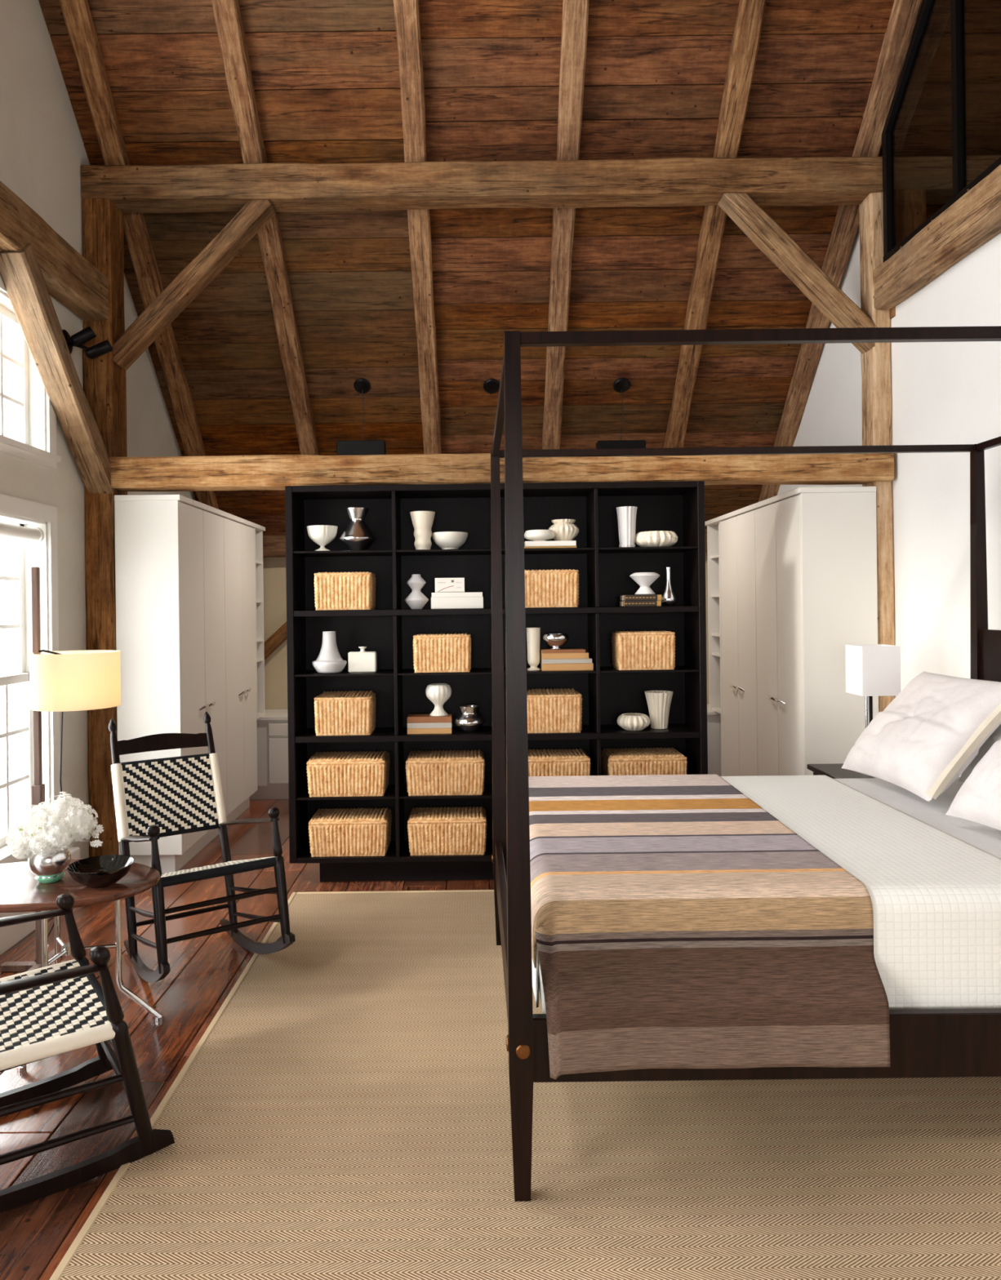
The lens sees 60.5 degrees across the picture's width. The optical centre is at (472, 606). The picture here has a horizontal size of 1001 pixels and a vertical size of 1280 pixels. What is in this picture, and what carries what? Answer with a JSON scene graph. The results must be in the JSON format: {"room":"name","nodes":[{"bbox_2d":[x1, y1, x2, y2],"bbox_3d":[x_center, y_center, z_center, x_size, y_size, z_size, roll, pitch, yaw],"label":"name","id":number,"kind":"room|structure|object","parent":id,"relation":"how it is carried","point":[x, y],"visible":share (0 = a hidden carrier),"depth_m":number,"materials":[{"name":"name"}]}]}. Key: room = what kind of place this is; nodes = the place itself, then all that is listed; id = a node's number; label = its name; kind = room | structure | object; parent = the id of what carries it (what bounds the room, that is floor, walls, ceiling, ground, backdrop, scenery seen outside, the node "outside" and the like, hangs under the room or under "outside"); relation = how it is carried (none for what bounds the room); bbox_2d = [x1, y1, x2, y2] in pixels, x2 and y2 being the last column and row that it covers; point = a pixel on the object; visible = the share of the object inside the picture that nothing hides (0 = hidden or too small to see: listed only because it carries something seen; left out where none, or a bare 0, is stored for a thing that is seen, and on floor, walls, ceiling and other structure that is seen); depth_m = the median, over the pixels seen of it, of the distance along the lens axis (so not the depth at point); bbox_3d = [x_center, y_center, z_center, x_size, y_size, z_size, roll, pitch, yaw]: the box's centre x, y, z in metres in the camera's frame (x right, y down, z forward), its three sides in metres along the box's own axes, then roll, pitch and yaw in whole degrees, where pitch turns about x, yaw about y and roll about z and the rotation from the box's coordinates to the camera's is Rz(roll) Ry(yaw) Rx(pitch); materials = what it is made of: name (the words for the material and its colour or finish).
{"room":"bedroom","nodes":[
{"label":"bedroom","id":0,"kind":"room"},
{"bbox_2d":[0,0,195,862],"bbox_3d":[-2.210,-1.631,2.500,0.220,6.214,8.800,-1,0,0],"label":"wall","id":1,"kind":"structure","parent":0,"point":[42,152],"depth_m":4.36,"materials":[{"name":"paint"}]},
{"bbox_2d":[0,493,60,863],"bbox_3d":[-2.166,0.331,3.675,0.250,1.650,1.210,-1,0,0],"label":"window","id":2,"kind":"structure","parent":1,"relation":"in","point":[16,735],"depth_m":4.19,"materials":[{"name":"white paint"}]},
{"bbox_2d":[0,522,44,544],"bbox_3d":[-2.119,-0.345,3.650,0.084,0.084,1.016,-1,0,0],"label":"roller blind","id":3,"kind":"object","parent":2,"relation":"attached to","point":[35,535],"visible":1,"depth_m":3.98,"materials":[{"name":"white paint"}]},
{"bbox_2d":[0,275,61,469],"bbox_3d":[-2.183,-1.084,3.675,0.250,0.800,1.210,-1,0,0],"label":"window","id":4,"kind":"structure","parent":1,"relation":"in","point":[28,416],"depth_m":4.19,"materials":[{"name":"white paint"}]},
{"bbox_2d":[0,847,79,955],"bbox_3d":[-2.014,1.329,1.250,0.100,0.250,6.100,-1,0,0],"label":"baseboard","id":5,"kind":"structure","parent":1,"relation":"attached to","point":[11,935],"depth_m":3.69,"materials":[{"name":"white paint"}]},
{"bbox_2d":[0,180,108,319],"bbox_3d":[-2.025,-1.655,2.799,0.151,0.246,3.598,-1,0,0],"label":"beam","id":6,"kind":"structure","parent":1,"relation":"attached to","point":[69,277],"depth_m":4.05,"materials":[{"name":"brown wood"}]},
{"bbox_2d":[62,326,112,359],"bbox_3d":[-1.980,-1.359,4.401,0.232,0.157,0.137,-1,0,0],"label":"wall spotlight","id":7,"kind":"object","parent":1,"relation":"attached to","point":[86,335],"visible":0.89,"depth_m":4.39,"materials":[{"name":"black metal"}]},
{"bbox_2d":[0,799,493,1279],"bbox_3d":[0.120,1.459,1.887,4.765,0.060,10.426,-1,0,0],"label":"floor","id":8,"kind":"structure","parent":0,"point":[35,1236],"depth_m":3.06,"materials":[{"name":"brown wood"}]},
{"bbox_2d":[0,566,120,972],"bbox_3d":[-1.648,0.645,3.420,0.472,1.608,0.330,-1,0,0],"label":"floor lamp","id":9,"kind":"object","parent":8,"relation":"on","point":[62,681],"visible":0.88,"depth_m":3.33,"materials":[{"name":"beige fabric"}]},
{"bbox_2d":[0,858,163,1071],"bbox_3d":[-1.466,1.188,2.910,0.800,0.520,0.491,-1,0,0],"label":"side table","id":10,"kind":"object","parent":8,"relation":"on","point":[20,890],"visible":0.56,"depth_m":2.85,"materials":[{"name":"brown wood"}]},
{"bbox_2d":[27,846,71,883],"bbox_3d":[-1.430,0.859,2.900,0.132,0.134,0.132,-1,0,0],"label":"vase","id":11,"kind":"object","parent":10,"relation":"on","point":[50,868],"visible":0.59,"depth_m":2.85,"materials":[{"name":"silver metal"}]},
{"bbox_2d":[5,791,103,858],"bbox_3d":[-1.414,0.748,2.896,0.285,0.240,0.230,-1,0,35],"label":"flower bouquet","id":12,"kind":"object","parent":11,"relation":"in","point":[44,829],"visible":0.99,"depth_m":2.85,"materials":[{"name":"white plant"}]},
{"bbox_2d":[66,854,134,888],"bbox_3d":[-1.233,0.889,2.847,0.209,0.070,0.209,-1,0,0],"label":"fruit bowl","id":13,"kind":"object","parent":10,"relation":"on","point":[100,871],"visible":1,"depth_m":2.86,"materials":[{"name":"black ceramic"}]},
{"bbox_2d":[0,893,174,1212],"bbox_3d":[-1.371,0.892,2.173,1.053,1.106,0.560,-1,0,-35],"label":"rocking chair","id":14,"kind":"object","parent":8,"relation":"on","point":[51,1011],"visible":1,"depth_m":2.19,"materials":[{"name":"black wood"}]},
{"bbox_2d":[81,198,128,857],"bbox_3d":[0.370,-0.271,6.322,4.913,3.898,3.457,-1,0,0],"label":"timber post","id":15,"kind":"object","parent":8,"relation":"on","point":[102,221],"visible":0.56,"depth_m":4.60,"materials":[{"name":"brown wood"}]},
{"bbox_2d":[0,243,112,493],"bbox_3d":[-2.009,-1.104,4.191,0.150,1.000,0.980,-1,0,0],"label":"brace","id":16,"kind":"object","parent":15,"relation":"attached to","point":[20,273],"visible":0.98,"depth_m":4.08,"materials":[{"name":"brown wood"}]},
{"bbox_2d":[114,199,275,370],"bbox_3d":[-1.539,-1.780,4.701,0.914,0.937,0.142,-1,0,0],"label":"brace","id":17,"kind":"object","parent":15,"relation":"attached to","point":[184,288],"visible":0.97,"depth_m":4.63,"materials":[{"name":"brown wood"}]},
{"bbox_2d":[80,155,882,213],"bbox_3d":[0.067,-2.309,4.696,4.340,0.196,0.193,-1,0,0],"label":"beam","id":18,"kind":"structure","parent":15,"relation":"on","point":[494,184],"depth_m":4.61,"materials":[{"name":"brown wood"}]},
{"bbox_2d":[109,453,893,491],"bbox_3d":[0.156,-0.740,4.666,4.190,0.177,0.188,-1,0,0],"label":"tie beam","id":19,"kind":"structure","parent":15,"relation":"attached to","point":[189,473],"depth_m":4.58,"materials":[{"name":"brown wood"}]},
{"bbox_2d":[114,494,265,873],"bbox_3d":[-1.803,0.426,5.548,0.534,2.052,1.904,-1,0,0],"label":"tall cabinet","id":20,"kind":"object","parent":8,"relation":"on","point":[189,584],"visible":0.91,"depth_m":4.77,"materials":[{"name":"white paint"}]},
{"bbox_2d":[108,711,295,982],"bbox_3d":[-1.150,0.968,3.520,0.522,0.952,0.980,-1,0,-34],"label":"rocking chair","id":21,"kind":"object","parent":8,"relation":"on","point":[154,799],"visible":0.91,"depth_m":3.70,"materials":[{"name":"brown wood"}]},
{"bbox_2d":[249,703,720,799],"bbox_3d":[0.116,1.115,6.614,4.345,0.628,0.511,-1,0,0],"label":"base cabinet","id":22,"kind":"object","parent":8,"relation":"on","point":[272,727],"visible":0.05,"depth_m":6.40,"materials":[{"name":"white paint"}]},
{"bbox_2d":[284,480,707,881],"bbox_3d":[0.127,0.398,4.565,2.155,2.062,0.330,-1,0,0],"label":"bookcase","id":23,"kind":"object","parent":8,"relation":"on","point":[605,568],"visible":0.6,"depth_m":4.72,"materials":[{"name":"black wood"}]},
{"bbox_2d":[306,524,337,551],"bbox_3d":[-0.787,-0.355,4.500,0.162,0.132,0.162,-1,0,0],"label":"footed bowl","id":24,"kind":"object","parent":23,"relation":"on","point":[322,535],"visible":0.95,"depth_m":4.45,"materials":[{"name":"white ceramic"}]},
{"bbox_2d":[311,631,346,673],"bbox_3d":[-0.751,0.238,4.500,0.178,0.216,0.178,-1,0,0],"label":"bottle vase","id":25,"kind":"object","parent":23,"relation":"on","point":[329,660],"visible":1,"depth_m":4.46,"materials":[{"name":"white ceramic"}]},
{"bbox_2d":[313,571,376,610],"bbox_3d":[-0.668,-0.082,4.521,0.306,0.199,0.221,-1,0,0],"label":"storage basket","id":26,"kind":"object","parent":23,"relation":"on","point":[344,590],"visible":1,"depth_m":4.42,"materials":[{"name":"wicker"}]},
{"bbox_2d":[314,690,376,735],"bbox_3d":[-0.668,0.558,4.525,0.305,0.212,0.231,-1,0,0],"label":"storage basket","id":27,"kind":"object","parent":23,"relation":"on","point":[353,713],"visible":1,"depth_m":4.42,"materials":[{"name":"wicker"}]},
{"bbox_2d":[306,750,390,796],"bbox_3d":[-0.651,0.881,4.545,0.414,0.197,0.270,-1,0,0],"label":"storage basket","id":28,"kind":"object","parent":23,"relation":"on","point":[329,774],"visible":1,"depth_m":4.42,"materials":[{"name":"wicker"}]},
{"bbox_2d":[308,807,391,857],"bbox_3d":[-0.641,1.190,4.545,0.414,0.197,0.270,-1,0,0],"label":"storage basket","id":29,"kind":"object","parent":23,"relation":"on","point":[359,832],"visible":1,"depth_m":4.42,"materials":[{"name":"wicker"}]},
{"bbox_2d":[339,507,375,550],"bbox_3d":[-0.603,-0.402,4.500,0.191,0.223,0.191,-1,0,0],"label":"vase","id":30,"kind":"object","parent":23,"relation":"on","point":[357,535],"visible":0.98,"depth_m":4.45,"materials":[{"name":"silver metal"}]},
{"bbox_2d":[347,646,377,672],"bbox_3d":[-0.575,0.277,4.500,0.146,0.134,0.060,-1,0,0],"label":"vase","id":31,"kind":"object","parent":23,"relation":"on","point":[362,661],"visible":1,"depth_m":4.47,"materials":[{"name":"white ceramic"}]},
{"bbox_2d":[404,573,428,608],"bbox_3d":[-0.293,-0.079,4.500,0.128,0.182,0.128,-1,0,0],"label":"vase","id":32,"kind":"object","parent":23,"relation":"on","point":[415,599],"visible":0.96,"depth_m":4.47,"materials":[{"name":"white ceramic"}]},
{"bbox_2d":[409,511,435,549],"bbox_3d":[-0.260,-0.395,4.500,0.132,0.201,0.132,-1,0,0],"label":"vase","id":33,"kind":"object","parent":23,"relation":"on","point":[422,521],"visible":0.93,"depth_m":4.46,"materials":[{"name":"beige ceramic"}]},
{"bbox_2d":[407,728,452,733],"bbox_3d":[-0.222,0.644,4.504,0.230,0.028,0.132,-1,0,0],"label":"book","id":34,"kind":"object","parent":23,"relation":"on","point":[410,731],"visible":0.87,"depth_m":4.44,"materials":[{"name":"brown paper"}]},
{"bbox_2d":[407,722,452,728],"bbox_3d":[-0.222,0.616,4.504,0.230,0.028,0.132,-1,0,0],"label":"book","id":35,"kind":"object","parent":34,"relation":"on","point":[420,725],"visible":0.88,"depth_m":4.44,"materials":[{"name":"beige paper"}]},
{"bbox_2d":[407,713,452,723],"bbox_3d":[-0.223,0.586,4.504,0.230,0.030,0.132,-1,0,0],"label":"book","id":36,"kind":"object","parent":35,"relation":"on","point":[422,717],"visible":0.99,"depth_m":4.44,"materials":[{"name":"brown paper"}]},
{"bbox_2d":[425,683,451,715],"bbox_3d":[-0.177,0.488,4.500,0.137,0.162,0.137,-1,0,0],"label":"goblet","id":37,"kind":"object","parent":36,"relation":"on","point":[438,694],"visible":1,"depth_m":4.46,"materials":[{"name":"white ceramic"}]},
{"bbox_2d":[413,632,471,672],"bbox_3d":[-0.156,0.239,4.521,0.306,0.199,0.221,-1,0,0],"label":"storage basket","id":38,"kind":"object","parent":23,"relation":"on","point":[441,652],"visible":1,"depth_m":4.42,"materials":[{"name":"wicker"}]},
{"bbox_2d":[404,749,484,795],"bbox_3d":[-0.140,0.875,4.545,0.414,0.197,0.270,-1,0,0],"label":"storage basket","id":39,"kind":"object","parent":23,"relation":"on","point":[451,772],"visible":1,"depth_m":4.42,"materials":[{"name":"wicker"}]},
{"bbox_2d":[407,806,486,855],"bbox_3d":[-0.130,1.184,4.545,0.414,0.197,0.270,-1,0,0],"label":"storage basket","id":40,"kind":"object","parent":23,"relation":"on","point":[438,831],"visible":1,"depth_m":4.42,"materials":[{"name":"wicker"}]},
{"bbox_2d":[431,531,467,549],"bbox_3d":[-0.119,-0.344,4.550,0.194,0.094,0.194,-1,0,0],"label":"serving bowl","id":41,"kind":"object","parent":23,"relation":"on","point":[443,540],"visible":0.94,"depth_m":4.48,"materials":[{"name":"white ceramic"}]},
{"bbox_2d":[431,596,483,608],"bbox_3d":[-0.079,-0.020,4.504,0.270,0.060,0.132,-1,0,0],"label":"book","id":42,"kind":"object","parent":23,"relation":"on","point":[450,602],"visible":0.96,"depth_m":4.44,"materials":[{"name":"white paper"}]},
{"bbox_2d":[431,591,482,597],"bbox_3d":[-0.079,-0.062,4.504,0.264,0.023,0.132,-1,0,0],"label":"book","id":43,"kind":"object","parent":42,"relation":"on","point":[472,593],"visible":0.95,"depth_m":4.44,"materials":[{"name":"white paper"}]},
{"bbox_2d":[435,577,464,592],"bbox_3d":[-0.117,-0.112,4.464,0.154,0.076,0.032,-1,0,0],"label":"picture card","id":44,"kind":"object","parent":43,"relation":"on","point":[442,584],"visible":1,"depth_m":4.45,"materials":[{"name":"white paper"}]},
{"bbox_2d":[454,704,484,732],"bbox_3d":[-0.014,0.588,4.500,0.153,0.136,0.153,-1,0,0],"label":"jar","id":45,"kind":"object","parent":23,"relation":"on","point":[468,721],"visible":1,"depth_m":4.45,"materials":[{"name":"silver metal"}]},
{"bbox_2d":[525,627,540,671],"bbox_3d":[0.321,0.222,4.500,0.077,0.223,0.077,-1,0,0],"label":"vase","id":46,"kind":"object","parent":23,"relation":"on","point":[532,633],"visible":1,"depth_m":4.47,"materials":[{"name":"beige ceramic"}]},
{"bbox_2d":[524,546,576,548],"bbox_3d":[0.404,-0.308,4.504,0.274,0.011,0.132,-1,0,0],"label":"book","id":47,"kind":"object","parent":23,"relation":"on","point":[525,547],"visible":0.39,"depth_m":4.44,"materials":[{"name":"brown paper"}]},
{"bbox_2d":[524,540,576,546],"bbox_3d":[0.406,-0.328,4.504,0.264,0.027,0.132,-1,0,0],"label":"book","id":48,"kind":"object","parent":47,"relation":"on","point":[559,543],"visible":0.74,"depth_m":4.44,"materials":[{"name":"white paper"}]},
{"bbox_2d":[548,519,578,541],"bbox_3d":[0.485,-0.401,4.550,0.165,0.117,0.162,-1,0,0],"label":"urn","id":49,"kind":"object","parent":48,"relation":"on","point":[563,529],"visible":0.88,"depth_m":4.50,"materials":[{"name":"beige ceramic"}]},
{"bbox_2d":[524,568,578,608],"bbox_3d":[0.402,-0.095,4.521,0.306,0.199,0.221,-1,0,0],"label":"storage basket","id":50,"kind":"object","parent":23,"relation":"on","point":[551,588],"visible":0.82,"depth_m":4.42,"materials":[{"name":"wicker"}]},
{"bbox_2d":[526,688,582,733],"bbox_3d":[0.418,0.545,4.525,0.305,0.212,0.231,-1,0,0],"label":"storage basket","id":51,"kind":"object","parent":23,"relation":"on","point":[553,710],"visible":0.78,"depth_m":4.42,"materials":[{"name":"wicker"}]},
{"bbox_2d":[528,748,591,776],"bbox_3d":[0.408,0.869,4.545,0.414,0.197,0.270,-1,0,0],"label":"storage basket","id":52,"kind":"object","parent":23,"relation":"on","point":[544,762],"visible":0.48,"depth_m":4.42,"materials":[{"name":"wicker"}]},
{"bbox_2d":[539,662,593,671],"bbox_3d":[0.494,0.313,4.504,0.267,0.037,0.132,-1,0,0],"label":"book","id":53,"kind":"object","parent":23,"relation":"on","point":[584,666],"visible":0.84,"depth_m":4.44,"materials":[{"name":"brown paper"}]},
{"bbox_2d":[616,506,637,546],"bbox_3d":[0.812,-0.414,4.500,0.112,0.213,0.109,-1,0,0],"label":"vase","id":54,"kind":"object","parent":23,"relation":"on","point":[626,515],"visible":0.98,"depth_m":4.46,"materials":[{"name":"white ceramic"}]},
{"bbox_2d":[617,712,649,730],"bbox_3d":[0.846,0.606,4.500,0.174,0.080,0.174,-1,0,0],"label":"ribbed bowl","id":55,"kind":"object","parent":23,"relation":"on","point":[628,722],"visible":1,"depth_m":4.44,"materials":[{"name":"beige ceramic"}]},
{"bbox_2d":[618,600,661,606],"bbox_3d":[0.879,-0.017,4.503,0.197,0.030,0.133,-1,0,0],"label":"book","id":56,"kind":"object","parent":23,"relation":"on","point":[622,603],"visible":0.98,"depth_m":4.44,"materials":[{"name":"brown paper"}]},
{"bbox_2d":[619,594,662,600],"bbox_3d":[0.882,-0.047,4.503,0.197,0.030,0.133,-1,0,0],"label":"book","id":57,"kind":"object","parent":56,"relation":"on","point":[644,597],"visible":1,"depth_m":4.44,"materials":[{"name":"brown paper"}]},
{"bbox_2d":[629,572,659,595],"bbox_3d":[0.906,-0.121,4.500,0.158,0.115,0.158,-1,0,0],"label":"vase","id":58,"kind":"object","parent":57,"relation":"on","point":[644,580],"visible":0.98,"depth_m":4.46,"materials":[{"name":"white ceramic"}]},
{"bbox_2d":[610,630,675,670],"bbox_3d":[0.900,0.227,4.521,0.306,0.199,0.221,-1,0,0],"label":"storage basket","id":59,"kind":"object","parent":23,"relation":"on","point":[641,650],"visible":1,"depth_m":4.42,"materials":[{"name":"wicker"}]},
{"bbox_2d":[600,746,687,775],"bbox_3d":[0.907,0.863,4.545,0.414,0.197,0.270,-1,0,0],"label":"storage basket","id":60,"kind":"object","parent":23,"relation":"on","point":[655,761],"visible":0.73,"depth_m":4.42,"materials":[{"name":"wicker"}]},
{"bbox_2d":[635,530,678,546],"bbox_3d":[0.964,-0.351,4.500,0.231,0.082,0.226,-1,0,0],"label":"ribbed bowl","id":61,"kind":"object","parent":23,"relation":"on","point":[651,538],"visible":0.91,"depth_m":4.42,"materials":[{"name":"beige ceramic"}]},
{"bbox_2d":[644,690,672,728],"bbox_3d":[0.993,0.548,4.560,0.151,0.192,0.151,-1,0,0],"label":"vase","id":62,"kind":"object","parent":23,"relation":"on","point":[659,702],"visible":1,"depth_m":4.52,"materials":[{"name":"beige ceramic"}]},
{"bbox_2d":[661,567,676,605],"bbox_3d":[1.030,-0.105,4.500,0.081,0.204,0.081,-1,0,0],"label":"bud vase","id":63,"kind":"object","parent":23,"relation":"on","point":[668,597],"visible":0.99,"depth_m":4.48,"materials":[{"name":"silver metal"}]},
{"bbox_2d":[48,889,1000,1279],"bbox_3d":[0.664,1.414,2.361,3.125,0.014,3.843,-1,0,0],"label":"area rug","id":64,"kind":"object","parent":8,"relation":"on","point":[343,1113],"visible":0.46,"depth_m":2.21,"materials":[{"name":"carpet"}]},
{"bbox_2d":[490,325,1000,1201],"bbox_3d":[1.117,0.367,2.826,2.088,2.071,1.606,-1,0,0],"label":"canopy bed","id":65,"kind":"object","parent":64,"relation":"on","point":[924,1042],"visible":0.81,"depth_m":2.04,"materials":[{"name":"brown wood"}]},
{"bbox_2d":[538,777,1000,999],"bbox_3d":[1.143,0.853,2.829,1.950,0.284,1.452,-1,0,0],"label":"sheet","id":66,"kind":"object","parent":65,"relation":"on","point":[988,839],"visible":0.18,"depth_m":3.00,"materials":[{"name":"white fabric"}]},
{"bbox_2d":[528,773,889,1079],"bbox_3d":[0.577,0.899,2.790,0.874,0.415,1.577,-1,0,0],"label":"blanket","id":67,"kind":"object","parent":66,"relation":"on","point":[677,923],"visible":0.86,"depth_m":2.08,"materials":[{"name":"fabric"}]},
{"bbox_2d":[532,774,1000,1013],"bbox_3d":[0.800,0.849,2.827,1.300,0.303,1.480,-1,0,0],"label":"coverlet","id":68,"kind":"object","parent":66,"relation":"on","point":[935,895],"visible":0.3,"depth_m":2.14,"materials":[{"name":"white fabric"}]},
{"bbox_2d":[841,671,1000,802],"bbox_3d":[1.705,0.467,3.222,0.373,0.400,0.625,-1,0,-3],"label":"bed pillow","id":69,"kind":"object","parent":66,"relation":"on","point":[935,726],"visible":1,"depth_m":3.06,"materials":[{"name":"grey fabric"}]},
{"bbox_2d":[945,738,1000,831],"bbox_3d":[1.694,0.452,2.433,0.376,0.423,0.630,-1,0,-3],"label":"bed pillow","id":70,"kind":"object","parent":66,"relation":"on","point":[978,800],"visible":1,"depth_m":2.58,"materials":[{"name":"grey fabric"}]},
{"bbox_2d":[958,724,1000,782],"bbox_3d":[1.911,0.477,2.860,0.243,0.339,0.666,-1,0,-2],"label":"bed pillow","id":71,"kind":"object","parent":66,"relation":"on","point":[995,735],"visible":0.26,"depth_m":3.08,"materials":[{"name":"white fabric"}]},
{"bbox_2d":[807,763,875,778],"bbox_3d":[1.898,1.080,4.000,0.510,0.626,0.400,-1,0,0],"label":"nightstand","id":72,"kind":"object","parent":64,"relation":"on","point":[833,771],"visible":0.16,"depth_m":4.01,"materials":[{"name":"brown wood"}]},
{"bbox_2d":[844,644,900,728],"bbox_3d":[1.911,0.475,4.088,0.180,0.582,0.179,-1,0,0],"label":"table lamp","id":73,"kind":"object","parent":72,"relation":"on","point":[872,670],"visible":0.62,"depth_m":4.00,"materials":[{"name":"white fabric"}]},
{"bbox_2d":[704,486,878,776],"bbox_3d":[2.017,0.380,5.553,0.536,2.052,1.894,-1,0,0],"label":"tall cabinet","id":74,"kind":"object","parent":8,"relation":"on","point":[792,575],"visible":0.77,"depth_m":4.79,"materials":[{"name":"white paint"}]},
{"bbox_2d":[859,191,894,711],"bbox_3d":[2.230,-0.419,4.709,0.109,3.645,0.169,-1,0,0],"label":"timber post","id":75,"kind":"object","parent":8,"relation":"on","point":[876,364],"visible":0.47,"depth_m":4.63,"materials":[{"name":"brown wood"}]},
{"bbox_2d":[716,194,884,352],"bbox_3d":[1.808,-1.843,4.699,0.894,0.928,0.140,-1,0,0],"label":"brace","id":76,"kind":"object","parent":75,"relation":"attached to","point":[743,210],"visible":0.88,"depth_m":4.63,"materials":[{"name":"brown wood"}]},
{"bbox_2d":[262,551,709,709],"bbox_3d":[0.108,0.479,6.960,4.765,1.940,0.160,-1,0,0],"label":"wall","id":77,"kind":"structure","parent":0,"point":[273,568],"depth_m":6.88,"materials":[{"name":"beige paint"}]},
{"bbox_2d":[263,622,286,660],"bbox_3d":[-1.448,0.157,6.841,0.728,0.688,0.127,-1,0,0],"label":"brace","id":78,"kind":"object","parent":77,"relation":"attached to","point":[278,637],"visible":0.26,"depth_m":6.78,"materials":[{"name":"brown wood"}]},
{"bbox_2d":[262,529,706,557],"bbox_3d":[0.097,-0.499,6.801,4.325,0.182,0.160,-1,0,0],"label":"wall plate","id":79,"kind":"object","parent":77,"relation":"attached to","point":[273,546],"visible":0.03,"depth_m":6.73,"materials":[{"name":"brown wood"}]},
{"bbox_2d":[58,0,218,509],"bbox_3d":[-1.947,-2.520,4.646,0.134,4.334,4.599,-1,0,-2],"label":"rafter","id":80,"kind":"object","parent":79,"relation":"on","point":[77,14],"visible":0.58,"depth_m":4.89,"materials":[{"name":"brown wood"}]},
{"bbox_2d":[211,0,319,455],"bbox_3d":[-1.192,-2.530,4.647,0.132,4.335,4.595,-1,0,0],"label":"rafter","id":81,"kind":"object","parent":79,"relation":"on","point":[231,34],"visible":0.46,"depth_m":4.97,"materials":[{"name":"brown wood"}]},
{"bbox_2d":[393,0,441,453],"bbox_3d":[-0.311,-2.539,4.646,0.134,4.335,4.594,-1,0,0],"label":"rafter","id":82,"kind":"object","parent":79,"relation":"on","point":[406,12],"visible":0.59,"depth_m":4.94,"materials":[{"name":"brown wood"}]},
{"bbox_2d":[542,0,588,449],"bbox_3d":[0.517,-2.550,4.646,0.130,4.331,4.594,-1,0,1],"label":"rafter","id":83,"kind":"object","parent":79,"relation":"on","point":[575,12],"visible":0.59,"depth_m":4.92,"materials":[{"name":"brown wood"}]},
{"bbox_2d":[663,0,767,448],"bbox_3d":[1.385,-2.563,4.648,0.131,4.336,4.594,-1,0,1],"label":"rafter","id":84,"kind":"object","parent":79,"relation":"on","point":[750,13],"visible":0.63,"depth_m":4.93,"materials":[{"name":"brown wood"}]},
{"bbox_2d":[758,0,923,502],"bbox_3d":[2.154,-2.569,4.646,0.133,4.339,4.597,-1,0,2],"label":"rafter","id":85,"kind":"object","parent":79,"relation":"on","point":[904,14],"visible":0.53,"depth_m":4.91,"materials":[{"name":"brown wood"}]},
{"bbox_2d":[38,0,1000,535],"bbox_3d":[1.205,-2.484,4.803,7.130,4.680,4.998,-1,0,0],"label":"ceiling","id":86,"kind":"structure","parent":0,"point":[325,73],"depth_m":4.74,"materials":[{"name":"brown wood"}]},
{"bbox_2d":[336,377,386,454],"bbox_3d":[-0.747,-1.252,5.761,0.320,0.548,0.100,-1,0,0],"label":"pendant light","id":87,"kind":"object","parent":86,"relation":"hanging from","point":[362,385],"visible":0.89,"depth_m":5.71,"materials":[{"name":"black metal"}]},
{"bbox_2d":[595,377,645,448],"bbox_3d":[0.998,-1.257,5.775,0.320,0.554,0.100,-1,0,0],"label":"pendant light","id":88,"kind":"object","parent":86,"relation":"hanging from","point":[621,385],"visible":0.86,"depth_m":5.72,"materials":[{"name":"black metal"}]},
{"bbox_2d":[777,222,1000,777],"bbox_3d":[2.349,-0.514,2.500,0.140,3.871,8.800,-1,0,0],"label":"wall","id":89,"kind":"structure","parent":0,"point":[943,393],"depth_m":4.21,"materials":[{"name":"white paint"}]},
{"bbox_2d":[872,163,1000,311],"bbox_3d":[2.215,-1.712,2.814,0.106,0.235,3.628,-1,0,0],"label":"beam","id":90,"kind":"structure","parent":89,"relation":"attached to","point":[974,219],"depth_m":3.97,"materials":[{"name":"brown wood"}]},
{"bbox_2d":[881,0,1000,261],"bbox_3d":[2.199,-3.238,3.442,0.044,2.833,2.285,-1,0,0],"label":"glass screen","id":91,"kind":"object","parent":90,"relation":"on","point":[960,188],"visible":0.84,"depth_m":4.09,"materials":[{"name":"glass"}]},
{"bbox_3d":[3.573,-3.313,2.550,2.375,3.800,8.900,-1,0,0],"label":"wall","id":92,"kind":"structure","parent":0,"visible":0},
{"bbox_2d":[889,188,927,319],"bbox_3d":[2.347,-1.898,4.639,0.195,0.680,0.103,-1,0,0],"label":"timber post","id":93,"kind":"object","parent":92,"relation":"on","point":[910,205],"visible":0.22,"depth_m":4.59,"materials":[{"name":"brown wood"}]},
{"bbox_2d":[893,155,1000,203],"bbox_3d":[3.455,-2.349,4.695,2.395,0.195,0.189,-1,0,0],"label":"beam","id":94,"kind":"structure","parent":93,"relation":"on","point":[934,174],"depth_m":4.61,"materials":[{"name":"brown wood"}]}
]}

